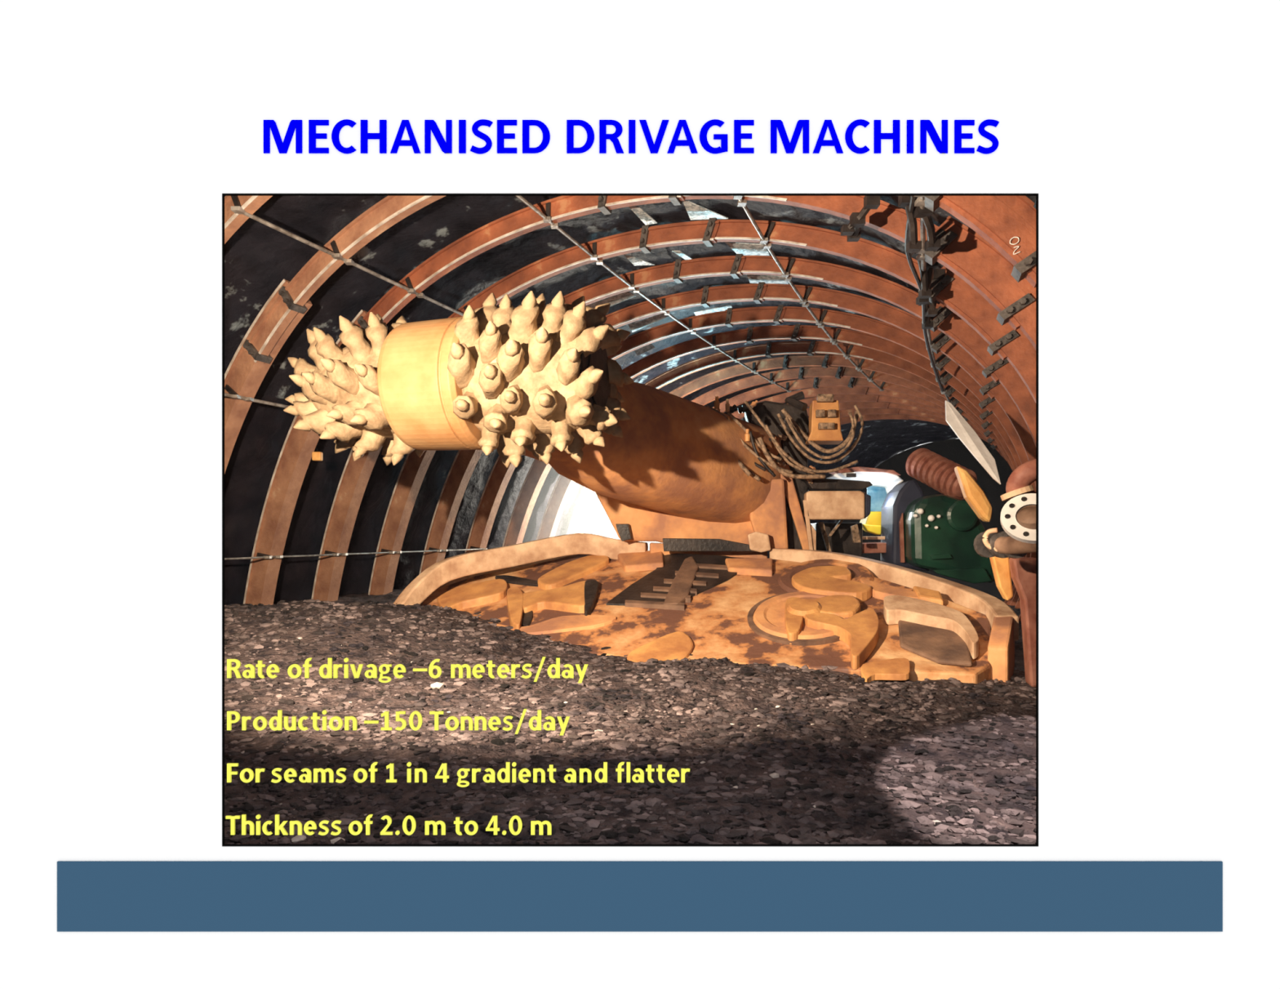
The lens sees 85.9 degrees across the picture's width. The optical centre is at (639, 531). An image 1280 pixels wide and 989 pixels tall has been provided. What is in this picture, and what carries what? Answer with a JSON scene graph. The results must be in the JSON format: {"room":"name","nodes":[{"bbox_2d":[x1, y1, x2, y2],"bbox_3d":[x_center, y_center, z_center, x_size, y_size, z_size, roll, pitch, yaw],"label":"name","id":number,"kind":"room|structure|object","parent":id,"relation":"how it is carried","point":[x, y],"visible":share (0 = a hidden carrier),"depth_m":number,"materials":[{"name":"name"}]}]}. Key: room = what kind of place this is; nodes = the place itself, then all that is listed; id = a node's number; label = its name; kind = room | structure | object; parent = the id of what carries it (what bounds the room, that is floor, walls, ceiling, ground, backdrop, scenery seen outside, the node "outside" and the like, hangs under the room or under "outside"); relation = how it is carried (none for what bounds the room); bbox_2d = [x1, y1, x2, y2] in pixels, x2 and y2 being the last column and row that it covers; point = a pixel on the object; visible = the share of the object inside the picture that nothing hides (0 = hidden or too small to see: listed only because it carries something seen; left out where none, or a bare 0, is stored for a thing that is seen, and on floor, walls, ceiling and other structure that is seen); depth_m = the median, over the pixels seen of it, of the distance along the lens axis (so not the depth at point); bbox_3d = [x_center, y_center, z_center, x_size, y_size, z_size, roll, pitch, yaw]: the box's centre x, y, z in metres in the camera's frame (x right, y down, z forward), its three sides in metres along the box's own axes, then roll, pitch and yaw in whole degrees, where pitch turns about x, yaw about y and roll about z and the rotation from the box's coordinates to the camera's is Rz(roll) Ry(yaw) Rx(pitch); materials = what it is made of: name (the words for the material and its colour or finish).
{"room":"underground passage","nodes":[
{"label":"underground passage","id":0,"kind":"room"},
{"bbox_2d":[226,761,689,786],"bbox_3d":[-0.264,0.354,1.002,0.674,0.036,0.003,0,0,0],"label":"caption lettering","id":1,"kind":"structure","parent":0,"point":[444,765],"depth_m":1.00},
{"bbox_2d":[224,392,837,604],"bbox_3d":[-0.284,0.853,10.418,1.938,3.902,21.447,0,0,30],"label":"wall","id":2,"kind":"structure","parent":0,"point":[264,431],"depth_m":6.50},
{"bbox_2d":[311,451,323,460],"bbox_3d":[-2.533,-0.589,5.400,0.070,0.070,0.050,0,0,0],"label":"reflector","id":3,"kind":"object","parent":2,"relation":"attached to","point":[316,455],"visible":1,"depth_m":5.38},
{"bbox_2d":[224,588,1035,844],"bbox_3d":[-6.667,0.600,8.536,20.334,0.282,15.000,0,0,0],"label":"floor","id":4,"kind":"structure","parent":0,"point":[857,729],"depth_m":2.35,"materials":[{"name":"gravel"}]},
{"bbox_2d":[291,834,306,842],"bbox_3d":[-0.739,0.668,1.491,0.033,0.016,0.020,0,0,-25],"label":"stone","id":5,"kind":"object","parent":4,"relation":"on","point":[298,837],"visible":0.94,"depth_m":1.48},
{"bbox_2d":[330,836,345,843],"bbox_3d":[-0.654,0.673,1.490,0.033,0.020,0.019,0,0,0],"label":"stone","id":6,"kind":"object","parent":4,"relation":"on","point":[334,840],"visible":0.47,"depth_m":1.49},
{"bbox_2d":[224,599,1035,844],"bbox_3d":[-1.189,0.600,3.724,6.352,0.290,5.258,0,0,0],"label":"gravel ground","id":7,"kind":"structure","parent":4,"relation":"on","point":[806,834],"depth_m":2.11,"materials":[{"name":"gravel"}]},
{"bbox_2d":[430,681,444,688],"bbox_3d":[-0.868,0.661,2.940,0.059,0.039,0.046,0,0,0],"label":"stone","id":8,"kind":"object","parent":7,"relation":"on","point":[438,685],"visible":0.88,"depth_m":2.93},
{"bbox_2d":[1008,557,1035,686],"bbox_3d":[1.653,0.386,2.950,0.144,0.546,0.100,0,0,0],"label":"steel plate","id":9,"kind":"object","parent":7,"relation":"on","point":[1023,570],"visible":0.76,"depth_m":2.90,"materials":[{"name":"metal"}]},
{"bbox_2d":[989,555,1013,599],"bbox_3d":[1.597,0.205,3.040,0.109,0.193,0.080,0,0,0],"label":"steel post","id":10,"kind":"object","parent":9,"relation":"attached to","point":[1000,566],"visible":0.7,"depth_m":3.00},
{"bbox_2d":[224,195,1035,473],"bbox_3d":[-0.749,-0.076,4.038,6.392,4.435,0.192,0,0,23],"label":"steel arch","id":11,"kind":"object","parent":4,"relation":"on","point":[1008,223],"visible":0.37,"depth_m":4.48,"materials":[{"name":"metal"}]},
{"bbox_2d":[224,555,283,559],"bbox_3d":[-3.198,0.214,5.423,0.065,0.022,0.865,0,0,23],"label":"rod","id":12,"kind":"object","parent":11,"relation":"attached to","point":[277,556],"visible":0.56,"depth_m":5.54,"materials":[{"name":"grey metal"}]},
{"bbox_2d":[231,394,288,408],"bbox_3d":[-2.697,-0.949,5.215,0.065,0.027,0.865,0,0,23],"label":"rod","id":13,"kind":"object","parent":11,"relation":"attached to","point":[235,396],"visible":0.56,"depth_m":5.04,"materials":[{"name":"grey metal"}]},
{"bbox_2d":[331,253,424,297],"bbox_3d":[-1.820,-1.793,4.850,0.065,0.027,0.865,0,0,23],"label":"rod","id":14,"kind":"object","parent":11,"relation":"attached to","point":[338,256],"visible":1,"depth_m":4.80,"materials":[{"name":"grey metal"}]},
{"bbox_2d":[515,195,558,228],"bbox_3d":[-0.746,-2.124,4.403,0.065,0.028,0.865,0,0,23],"label":"rod","id":15,"kind":"object","parent":11,"relation":"attached to","point":[524,200],"visible":0.54,"depth_m":4.53,"materials":[{"name":"grey metal"}]},
{"bbox_2d":[737,199,746,206],"bbox_3d":[0.478,-2.038,3.894,0.065,0.027,0.865,0,0,23],"label":"rod","id":16,"kind":"object","parent":11,"relation":"attached to","point":[744,202],"visible":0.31,"depth_m":4.25,"materials":[{"name":"grey metal"}]},
{"bbox_2d":[897,195,921,253],"bbox_3d":[1.326,-1.516,3.375,0.086,0.219,0.250,0,0,29],"label":"bracket","id":17,"kind":"object","parent":11,"relation":"attached to","point":[913,246],"visible":0.83,"depth_m":3.38,"materials":[{"name":"metal"}]},
{"bbox_2d":[914,195,940,260],"bbox_3d":[1.458,-1.496,3.486,0.136,0.158,0.865,0,0,23],"label":"rod","id":18,"kind":"object","parent":11,"relation":"attached to","point":[922,228],"depth_m":3.40,"materials":[{"name":"grey metal"}]},
{"bbox_2d":[224,195,1035,244],"bbox_3d":[-1.018,-0.076,3.392,6.392,4.435,0.192,0,0,23],"label":"steel arch","id":19,"kind":"object","parent":4,"relation":"on","point":[233,221],"visible":0.02,"depth_m":3.88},
{"bbox_2d":[224,392,253,401],"bbox_3d":[-2.966,-0.949,4.568,0.065,0.027,0.865,0,0,23],"label":"rod","id":20,"kind":"object","parent":19,"relation":"attached to","point":[248,398],"visible":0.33,"depth_m":4.91,"materials":[{"name":"grey metal"}]},
{"bbox_2d":[231,205,354,265],"bbox_3d":[-2.089,-1.793,4.204,0.065,0.027,0.865,0,0,23],"label":"rod","id":21,"kind":"object","parent":19,"relation":"attached to","point":[236,209],"visible":1,"depth_m":4.11,"materials":[{"name":"grey metal"}]},
{"bbox_2d":[914,196,924,206],"bbox_3d":[1.166,-1.546,2.849,0.065,0.027,0.865,0,0,23],"label":"rod","id":22,"kind":"object","parent":19,"relation":"attached to","point":[917,202],"visible":0.19,"depth_m":3.22,"materials":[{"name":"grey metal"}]},
{"bbox_2d":[243,195,1035,604],"bbox_3d":[-0.480,-0.076,4.684,6.392,4.435,0.192,0,0,23],"label":"steel arch","id":23,"kind":"object","parent":4,"relation":"on","point":[962,251],"visible":0.41,"depth_m":4.67,"materials":[{"name":"metal"}]},
{"bbox_2d":[265,552,347,558],"bbox_3d":[-2.926,0.214,6.068,0.066,0.022,0.866,0,0,23],"label":"rod","id":24,"kind":"object","parent":23,"relation":"attached to","point":[343,553],"visible":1,"depth_m":6.05,"materials":[{"name":"grey metal"}]},
{"bbox_2d":[406,288,463,315],"bbox_3d":[-1.548,-1.793,5.495,0.066,0.027,0.866,0,0,23],"label":"rod","id":25,"kind":"object","parent":23,"relation":"attached to","point":[411,291],"visible":0.67,"depth_m":5.38,"materials":[{"name":"grey metal"}]},
{"bbox_2d":[542,216,603,264],"bbox_3d":[-0.474,-2.124,5.048,0.066,0.028,0.866,0,0,23],"label":"rod","id":26,"kind":"object","parent":23,"relation":"attached to","point":[548,220],"visible":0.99,"depth_m":4.99,"materials":[{"name":"grey metal"}]},
{"bbox_2d":[733,195,771,248],"bbox_3d":[0.750,-2.038,4.539,0.066,0.027,0.866,0,0,23],"label":"rod","id":27,"kind":"object","parent":23,"relation":"attached to","point":[746,209],"visible":0.76,"depth_m":4.52,"materials":[{"name":"grey metal"}]},
{"bbox_2d":[911,248,937,304],"bbox_3d":[1.715,-1.538,4.137,0.161,0.257,0.866,0,0,23],"label":"rod","id":28,"kind":"object","parent":23,"relation":"attached to","point":[921,251],"depth_m":4.11,"materials":[{"name":"grey metal"}]},
{"bbox_2d":[283,290,1018,683],"bbox_3d":[0.457,-0.151,4.650,4.630,1.995,3.291,0,0,0],"label":"roadheader","id":29,"kind":"object","parent":4,"relation":"on","point":[718,491],"visible":0.99,"depth_m":4.16,"materials":[{"name":"metal"}]},
{"bbox_2d":[802,478,872,490],"bbox_3d":[1.463,-0.352,5.150,0.547,0.095,0.300,0,0,0],"label":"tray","id":30,"kind":"object","parent":29,"relation":"on","point":[817,484],"depth_m":5.00,"materials":[{"name":"metal"}]},
{"bbox_2d":[846,472,856,477],"bbox_3d":[1.757,-0.466,5.720,0.083,0.031,0.040,0,0,0],"label":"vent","id":31,"kind":"object","parent":29,"relation":"attached to","point":[848,474],"depth_m":5.70,"materials":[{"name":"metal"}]},
{"bbox_2d":[916,507,924,514],"bbox_3d":[2.032,-0.145,4.974,0.044,0.044,0.032,0,0,0],"label":"lamp","id":32,"kind":"object","parent":29,"relation":"attached to","point":[920,510],"depth_m":4.97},
{"bbox_2d":[927,515,934,521],"bbox_3d":[2.109,-0.095,4.974,0.048,0.048,0.032,0,0,0],"label":"lamp","id":33,"kind":"object","parent":29,"relation":"attached to","point":[930,517],"depth_m":4.97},
{"bbox_2d":[311,217,1035,601],"bbox_3d":[-0.198,-0.076,5.347,6.394,4.435,0.233,0,0,23],"label":"steel arch","id":34,"kind":"object","parent":4,"relation":"on","point":[952,291],"depth_m":4.97,"materials":[{"name":"metal"}]},
{"bbox_2d":[331,551,401,555],"bbox_3d":[-2.647,0.214,6.710,0.066,0.022,0.866,0,0,24],"label":"rod","id":35,"kind":"object","parent":34,"relation":"attached to","point":[397,552],"visible":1,"depth_m":6.69,"materials":[{"name":"grey metal"}]},
{"bbox_2d":[590,254,639,292],"bbox_3d":[-0.195,-2.124,5.690,0.066,0.028,0.866,0,0,24],"label":"rod","id":36,"kind":"object","parent":34,"relation":"attached to","point":[594,258],"visible":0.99,"depth_m":5.64,"materials":[{"name":"grey metal"}]},
{"bbox_2d":[628,205,657,224],"bbox_3d":[0.024,-2.338,5.075,0.094,0.007,0.334,0,0,23],"label":"sheet","id":37,"kind":"object","parent":34,"relation":"on","point":[642,215],"visible":0.86,"depth_m":5.09,"materials":[{"name":"metal"}]},
{"bbox_2d":[682,200,728,219],"bbox_3d":[0.458,-2.307,4.935,0.286,0.042,0.309,0,0,21],"label":"sheet","id":38,"kind":"object","parent":34,"relation":"on","point":[695,211],"visible":0.86,"depth_m":4.98,"materials":[{"name":"metal"}]},
{"bbox_2d":[760,237,791,281],"bbox_3d":[1.030,-2.038,5.181,0.066,0.027,0.866,0,0,24],"label":"rod","id":39,"kind":"object","parent":34,"relation":"attached to","point":[766,240],"visible":0.93,"depth_m":5.14,"materials":[{"name":"grey metal"}]},
{"bbox_2d":[904,195,943,391],"bbox_3d":[1.970,-1.417,4.715,0.093,0.318,3.338,0,0,26],"label":"cable","id":40,"kind":"object","parent":34,"relation":"hanging from","point":[913,198],"visible":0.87,"depth_m":4.10,"materials":[{"name":"rubber"}]},
{"bbox_3d":[1.986,-1.546,4.783,0.375,0.027,0.781,0,0,0],"label":"rod","id":41,"kind":"object","parent":34,"relation":"attached to","visible":0},
{"bbox_2d":[918,302,933,328],"bbox_3d":[1.944,-1.491,4.675,0.085,0.172,0.243,0,0,26],"label":"bracket","id":42,"kind":"object","parent":41,"relation":"attached to","point":[928,324],"visible":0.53,"depth_m":4.72,"materials":[{"name":"metal"}]},
{"bbox_2d":[368,253,1035,595],"bbox_3d":[0.079,-0.076,5.968,6.395,4.435,0.193,0,0,23],"label":"steel arch","id":43,"kind":"object","parent":4,"relation":"on","point":[413,471],"visible":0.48,"depth_m":5.61,"materials":[{"name":"metal"}]},
{"bbox_2d":[387,549,447,553],"bbox_3d":[-2.357,0.214,7.348,0.066,0.022,0.867,0,0,25],"label":"rod","id":44,"kind":"object","parent":43,"relation":"attached to","point":[391,552],"visible":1,"depth_m":7.30,"materials":[{"name":"grey metal"}]},
{"bbox_2d":[623,254,654,265],"bbox_3d":[-0.040,-2.326,5.928,0.359,0.015,0.120,0,0,-44],"label":"sheet","id":45,"kind":"object","parent":43,"relation":"on","point":[634,260],"visible":0.93,"depth_m":5.92,"materials":[{"name":"metal"}]},
{"bbox_2d":[628,284,669,315],"bbox_3d":[0.095,-2.124,6.328,0.066,0.028,0.867,0,0,25],"label":"rod","id":46,"kind":"object","parent":43,"relation":"attached to","point":[641,293],"visible":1,"depth_m":6.29,"materials":[{"name":"grey metal"}]},
{"bbox_2d":[671,250,692,259],"bbox_3d":[0.359,-2.337,5.815,0.056,0.008,0.245,0,0,35],"label":"sheet","id":47,"kind":"object","parent":43,"relation":"on","point":[680,253],"visible":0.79,"depth_m":5.81,"materials":[{"name":"metal"}]},
{"bbox_2d":[724,241,769,255],"bbox_3d":[0.896,-2.288,5.569,0.306,0.055,0.335,0,0,30],"label":"sheet","id":48,"kind":"object","parent":43,"relation":"on","point":[746,249],"visible":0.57,"depth_m":5.57,"materials":[{"name":"metal"}]},
{"bbox_2d":[781,271,808,306],"bbox_3d":[1.319,-2.038,5.818,0.066,0.027,0.867,0,0,25],"label":"rod","id":49,"kind":"object","parent":43,"relation":"attached to","point":[786,275],"visible":0.91,"depth_m":5.76,"materials":[{"name":"grey metal"}]},
{"bbox_2d":[921,318,932,349],"bbox_3d":[2.276,-1.546,5.420,0.066,0.027,0.867,0,0,25],"label":"rod","id":50,"kind":"object","parent":43,"relation":"attached to","point":[928,331],"visible":0.33,"depth_m":5.42,"materials":[{"name":"grey metal"}]},
{"bbox_2d":[418,281,1035,621],"bbox_3d":[0.374,-0.076,6.603,6.396,4.435,0.193,0,0,23],"label":"steel arch","id":51,"kind":"object","parent":4,"relation":"on","point":[463,466],"visible":0.4,"depth_m":6.25,"materials":[{"name":"metal"}]},
{"bbox_2d":[435,547,487,551],"bbox_3d":[-2.057,0.214,7.981,0.067,0.022,0.868,0,0,26],"label":"rod","id":52,"kind":"object","parent":51,"relation":"attached to","point":[438,550],"visible":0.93,"depth_m":7.98,"materials":[{"name":"grey metal"}]},
{"bbox_2d":[586,291,635,307],"bbox_3d":[-0.298,-2.232,6.680,0.484,0.115,0.199,0,0,22],"label":"sheet","id":53,"kind":"object","parent":51,"relation":"on","point":[619,298],"visible":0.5,"depth_m":6.65,"materials":[{"name":"metal"}]},
{"bbox_2d":[660,308,696,333],"bbox_3d":[0.395,-2.124,6.961,0.067,0.028,0.868,0,0,26],"label":"rod","id":54,"kind":"object","parent":51,"relation":"attached to","point":[664,309],"visible":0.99,"depth_m":6.95,"materials":[{"name":"grey metal"}]},
{"bbox_2d":[746,274,788,284],"bbox_3d":[1.161,-2.292,6.256,0.356,0.062,0.229,0,0,18],"label":"sheet","id":55,"kind":"object","parent":51,"relation":"on","point":[753,278],"visible":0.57,"depth_m":6.25,"materials":[{"name":"metal"}]},
{"bbox_2d":[800,299,824,327],"bbox_3d":[1.620,-2.038,6.452,0.067,0.027,0.868,0,0,26],"label":"rod","id":56,"kind":"object","parent":51,"relation":"attached to","point":[804,302],"visible":0.9,"depth_m":6.42,"materials":[{"name":"grey metal"}]},
{"bbox_2d":[925,342,936,367],"bbox_3d":[2.576,-1.546,6.054,0.067,0.027,0.868,0,0,26],"label":"rod","id":57,"kind":"object","parent":51,"relation":"attached to","point":[933,344],"visible":0.4,"depth_m":5.95,"materials":[{"name":"grey metal"}]},
{"bbox_2d":[464,304,1035,608],"bbox_3d":[0.679,-0.076,7.234,6.398,4.435,0.193,0,0,23],"label":"steel arch","id":58,"kind":"object","parent":4,"relation":"on","point":[499,478],"visible":0.42,"depth_m":6.94,"materials":[{"name":"metal"}]},
{"bbox_2d":[627,312,668,332],"bbox_3d":[0.075,-2.240,7.345,0.491,0.108,0.212,0,0,30],"label":"sheet","id":59,"kind":"object","parent":58,"relation":"on","point":[635,326],"visible":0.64,"depth_m":7.34,"materials":[{"name":"metal"}]},
{"bbox_2d":[687,328,719,349],"bbox_3d":[0.706,-2.124,7.590,0.067,0.028,0.869,0,0,27],"label":"rod","id":60,"kind":"object","parent":58,"relation":"attached to","point":[691,329],"visible":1,"depth_m":7.56,"materials":[{"name":"grey metal"}]},
{"bbox_2d":[693,304,732,315],"bbox_3d":[0.779,-2.328,7.270,0.453,0.023,0.173,0,0,27],"label":"sheet","id":61,"kind":"object","parent":58,"relation":"on","point":[724,308],"visible":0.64,"depth_m":7.24,"materials":[{"name":"metal"}]},
{"bbox_2d":[815,320,838,344],"bbox_3d":[1.930,-2.038,7.080,0.067,0.027,0.869,0,0,27],"label":"rod","id":62,"kind":"object","parent":58,"relation":"attached to","point":[816,322],"visible":0.94,"depth_m":7.05,"materials":[{"name":"grey metal"}]},
{"bbox_2d":[502,324,1031,605],"bbox_3d":[0.995,-0.076,7.860,6.399,4.435,0.193,0,0,23],"label":"steel arch","id":63,"kind":"object","parent":4,"relation":"on","point":[539,470],"visible":0.46,"depth_m":7.68,"materials":[{"name":"metal"}]},
{"bbox_2d":[634,343,654,355],"bbox_3d":[0.042,-2.147,8.095,0.235,0.089,0.200,0,0,21],"label":"sheet","id":64,"kind":"object","parent":63,"relation":"on","point":[642,349],"visible":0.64,"depth_m":8.10,"materials":[{"name":"metal"}]},
{"bbox_2d":[711,343,739,362],"bbox_3d":[1.027,-2.124,8.214,0.068,0.028,0.871,0,0,28],"label":"rod","id":65,"kind":"object","parent":63,"relation":"attached to","point":[714,345],"visible":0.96,"depth_m":8.19,"materials":[{"name":"grey metal"}]},
{"bbox_2d":[830,338,850,359],"bbox_3d":[2.252,-2.038,7.705,0.068,0.027,0.871,0,0,28],"label":"rod","id":66,"kind":"object","parent":63,"relation":"attached to","point":[831,340],"visible":0.93,"depth_m":7.70,"materials":[{"name":"grey metal"}]},
{"bbox_2d":[930,361,940,382],"bbox_3d":[2.887,-1.546,6.683,0.067,0.027,0.869,0,0,27],"label":"rod","id":67,"kind":"object","parent":63,"relation":"attached to","point":[936,362],"visible":0.33,"depth_m":6.57,"materials":[{"name":"grey metal"}]},
{"bbox_2d":[935,377,945,394],"bbox_3d":[3.208,-1.546,7.307,0.068,0.027,0.871,0,0,28],"label":"rod","id":68,"kind":"object","parent":63,"relation":"attached to","point":[940,379],"visible":0.43,"depth_m":7.38,"materials":[{"name":"grey metal"}]},
{"bbox_2d":[769,772,779,777],"bbox_3d":[0.367,0.669,1.879,0.029,0.017,0.017,0,0,0],"label":"stone","id":69,"kind":"object","parent":4,"relation":"on","point":[774,775],"visible":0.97,"depth_m":1.88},
{"bbox_2d":[536,339,1026,604],"bbox_3d":[1.322,-0.076,8.482,6.400,4.435,0.194,0,0,23],"label":"steel arch","id":70,"kind":"object","parent":4,"relation":"on","point":[563,486],"visible":0.38,"depth_m":8.32,"materials":[{"name":"metal"}]},
{"bbox_2d":[732,357,758,373],"bbox_3d":[1.359,-2.124,8.835,0.068,0.028,0.872,0,0,29],"label":"rod","id":71,"kind":"object","parent":70,"relation":"attached to","point":[735,358],"visible":0.99,"depth_m":8.80,"materials":[{"name":"grey metal"}]},
{"bbox_2d":[843,354,862,371],"bbox_3d":[2.583,-2.038,8.325,0.068,0.027,0.872,0,0,29],"label":"rod","id":72,"kind":"object","parent":70,"relation":"attached to","point":[847,355],"visible":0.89,"depth_m":8.31,"materials":[{"name":"grey metal"}]},
{"bbox_2d":[940,389,950,401],"bbox_3d":[3.540,-1.546,7.927,0.068,0.027,0.872,0,0,29],"label":"rod","id":73,"kind":"object","parent":70,"relation":"attached to","point":[945,391],"visible":0.44,"depth_m":7.82,"materials":[{"name":"grey metal"}]},
{"bbox_2d":[566,353,1022,603],"bbox_3d":[1.659,-0.076,9.100,6.402,4.435,0.194,0,0,23],"label":"steel arch","id":74,"kind":"object","parent":4,"relation":"on","point":[586,500],"visible":0.27,"depth_m":8.98,"materials":[{"name":"metal"}]},
{"bbox_2d":[751,369,775,383],"bbox_3d":[1.701,-2.124,9.450,0.068,0.028,0.874,0,0,30],"label":"rod","id":75,"kind":"object","parent":74,"relation":"attached to","point":[754,371],"visible":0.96,"depth_m":9.44,"materials":[{"name":"grey metal"}]},
{"bbox_2d":[855,366,873,382],"bbox_3d":[2.925,-2.038,8.941,0.068,0.027,0.874,0,0,30],"label":"rod","id":76,"kind":"object","parent":74,"relation":"attached to","point":[860,367],"visible":0.93,"depth_m":8.90,"materials":[{"name":"grey metal"}]},
{"bbox_2d":[592,365,1013,602],"bbox_3d":[2.006,-0.076,9.713,6.403,4.435,0.194,0,0,23],"label":"steel arch","id":77,"kind":"object","parent":4,"relation":"on","point":[603,524],"visible":0.32,"depth_m":9.56,"materials":[{"name":"metal"}]},
{"bbox_2d":[768,379,791,391],"bbox_3d":[2.053,-2.124,10.062,0.068,0.028,0.876,0,0,30],"label":"rod","id":78,"kind":"object","parent":77,"relation":"attached to","point":[772,381],"visible":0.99,"depth_m":10.09,"materials":[{"name":"grey metal"}]},
{"bbox_2d":[866,377,884,391],"bbox_3d":[3.278,-2.038,9.553,0.068,0.027,0.876,0,0,30],"label":"rod","id":79,"kind":"object","parent":77,"relation":"attached to","point":[873,382],"visible":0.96,"depth_m":9.61,"materials":[{"name":"grey metal"}]},
{"bbox_2d":[615,376,1010,600],"bbox_3d":[2.364,-0.076,10.322,6.405,4.435,0.194,0,0,23],"label":"steel arch","id":80,"kind":"object","parent":4,"relation":"on","point":[815,382],"visible":0.2,"depth_m":10.14,"materials":[{"name":"metal"}]},
{"bbox_2d":[641,386,1003,549],"bbox_3d":[2.736,-0.073,10.935,6.406,4.429,0.161,0,0,23],"label":"steel arch","id":81,"kind":"object","parent":4,"relation":"on","point":[811,392],"visible":0.13,"depth_m":10.68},
{"bbox_2d":[657,394,1006,542],"bbox_3d":[3.115,-0.073,11.536,6.407,4.429,0.161,0,0,23],"label":"steel arch","id":82,"kind":"object","parent":4,"relation":"on","point":[841,397],"visible":0.09,"depth_m":11.19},
{"bbox_2d":[808,408,986,441],"bbox_3d":[3.904,-0.073,12.724,6.410,4.429,0.161,0,0,23],"label":"steel arch","id":83,"kind":"object","parent":4,"relation":"on","point":[843,413],"visible":0.04,"depth_m":12.43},
{"bbox_2d":[806,401,989,443],"bbox_3d":[3.504,-0.073,12.132,6.408,4.429,0.161,0,0,23],"label":"steel arch","id":84,"kind":"object","parent":4,"relation":"on","point":[847,405],"visible":0.07,"depth_m":11.81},
{"bbox_2d":[840,413,985,440],"bbox_3d":[4.314,-0.073,13.311,6.411,4.429,0.161,0,0,23],"label":"steel arch","id":85,"kind":"object","parent":4,"relation":"on","point":[846,420],"visible":0.02,"depth_m":13.07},
{"bbox_2d":[224,195,1035,478],"bbox_3d":[2.618,-1.759,9.401,6.454,1.477,21.892,0,0,31],"label":"ceiling","id":86,"kind":"structure","parent":0,"point":[258,256],"depth_m":5.34,"materials":[{"name":"metal"}]},
{"bbox_2d":[840,195,879,241],"bbox_3d":[1.204,-1.691,3.730,0.186,0.135,0.317,0,0,-27],"label":"bracket","id":87,"kind":"object","parent":86,"relation":"attached to","point":[869,202],"depth_m":3.67,"materials":[{"name":"metal"}]},
{"bbox_2d":[0,0,1279,988],"bbox_3d":[-1.000,-0.370,1.018,11.000,5.300,0.035,0,0,0],"label":"slide background","id":88,"kind":"structure","parent":0,"point":[1145,133],"depth_m":1.00,"materials":[{"name":"white paint"}]},
{"bbox_2d":[222,193,1038,846],"bbox_3d":[-0.014,-0.017,1.001,1.187,0.949,0.002,0,0,0],"label":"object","id":89,"kind":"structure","parent":88,"relation":"attached to","point":[223,194],"depth_m":1.00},
{"bbox_2d":[263,119,999,154],"bbox_3d":[-0.013,-0.574,1.000,1.069,0.050,0.003,0,0,0],"label":"title lettering","id":90,"kind":"object","parent":88,"relation":"attached to","point":[446,146],"visible":1,"depth_m":1.00},
{"bbox_2d":[57,861,1222,931],"bbox_3d":[0.000,0.530,0.999,1.692,0.101,0.002,0,0,0],"label":"rectangular bar","id":91,"kind":"object","parent":88,"relation":"attached to","point":[92,895],"visible":1,"depth_m":1.00,"materials":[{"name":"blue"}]},
{"bbox_2d":[836,438,1013,601],"bbox_3d":[8.227,0.166,18.131,6.069,5.215,2.525,0,0,0],"label":"wall","id":92,"kind":"structure","parent":0,"point":[954,450],"depth_m":17.99,"materials":[{"name":"black"}]},
{"bbox_3d":[5.646,0.543,9.244,11.392,3.346,16.488,0,0,0],"label":"wall","id":93,"kind":"structure","parent":0,"visible":0},
{"bbox_2d":[945,400,1000,484],"bbox_3d":[2.103,-0.578,4.348,0.139,0.598,0.561,0,0,-17],"label":"sheet","id":94,"kind":"object","parent":93,"relation":"attached to","point":[962,429],"visible":1,"depth_m":4.34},
{"bbox_2d":[954,466,991,521],"bbox_3d":[2.122,-0.235,4.380,0.252,0.350,0.160,0,0,0],"label":"slab","id":95,"kind":"object","parent":93,"relation":"attached to","point":[973,494],"visible":1,"depth_m":4.31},
{"bbox_2d":[973,527,1035,558],"bbox_3d":[1.442,0.045,2.530,0.148,0.119,0.460,0,0,-13],"label":"pipe","id":96,"kind":"object","parent":93,"relation":"attached to","point":[989,543],"visible":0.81,"depth_m":2.66,"materials":[{"name":"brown metal"}]},
{"bbox_2d":[1000,493,1035,543],"bbox_3d":[1.339,-0.046,2.374,0.189,0.173,0.205,0,0,0],"label":"flange","id":97,"kind":"object","parent":96,"relation":"attached to","point":[1018,514],"visible":0.56,"depth_m":2.35,"materials":[{"name":"metal"}]},
{"bbox_2d":[1000,458,1035,501],"bbox_3d":[1.439,-0.172,2.528,0.205,0.209,0.134,0,0,0],"label":"pipe elbow","id":98,"kind":"object","parent":97,"relation":"attached to","point":[1019,482],"visible":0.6,"depth_m":2.49,"materials":[{"name":"red metal"}]},
{"bbox_3d":[-0.014,-0.017,1.004,1.186,0.949,0.004,0,0,0],"label":"window","id":99,"kind":"structure","parent":0,"visible":0},
{"bbox_2d":[225,813,551,835],"bbox_3d":[-0.366,0.427,1.002,0.474,0.030,0.003,0,0,0],"label":"caption lettering","id":100,"kind":"structure","parent":99,"relation":"attached to","point":[244,821],"depth_m":1.00},
{"bbox_2d":[226,708,569,735],"bbox_3d":[-0.352,0.278,1.002,0.499,0.038,0.003,0,0,0],"label":"caption lettering","id":101,"kind":"structure","parent":99,"relation":"attached to","point":[279,717],"depth_m":1.00},
{"bbox_2d":[226,656,588,683],"bbox_3d":[-0.338,0.202,1.002,0.526,0.038,0.003,0,0,0],"label":"caption lettering","id":102,"kind":"structure","parent":99,"relation":"attached to","point":[251,672],"depth_m":1.00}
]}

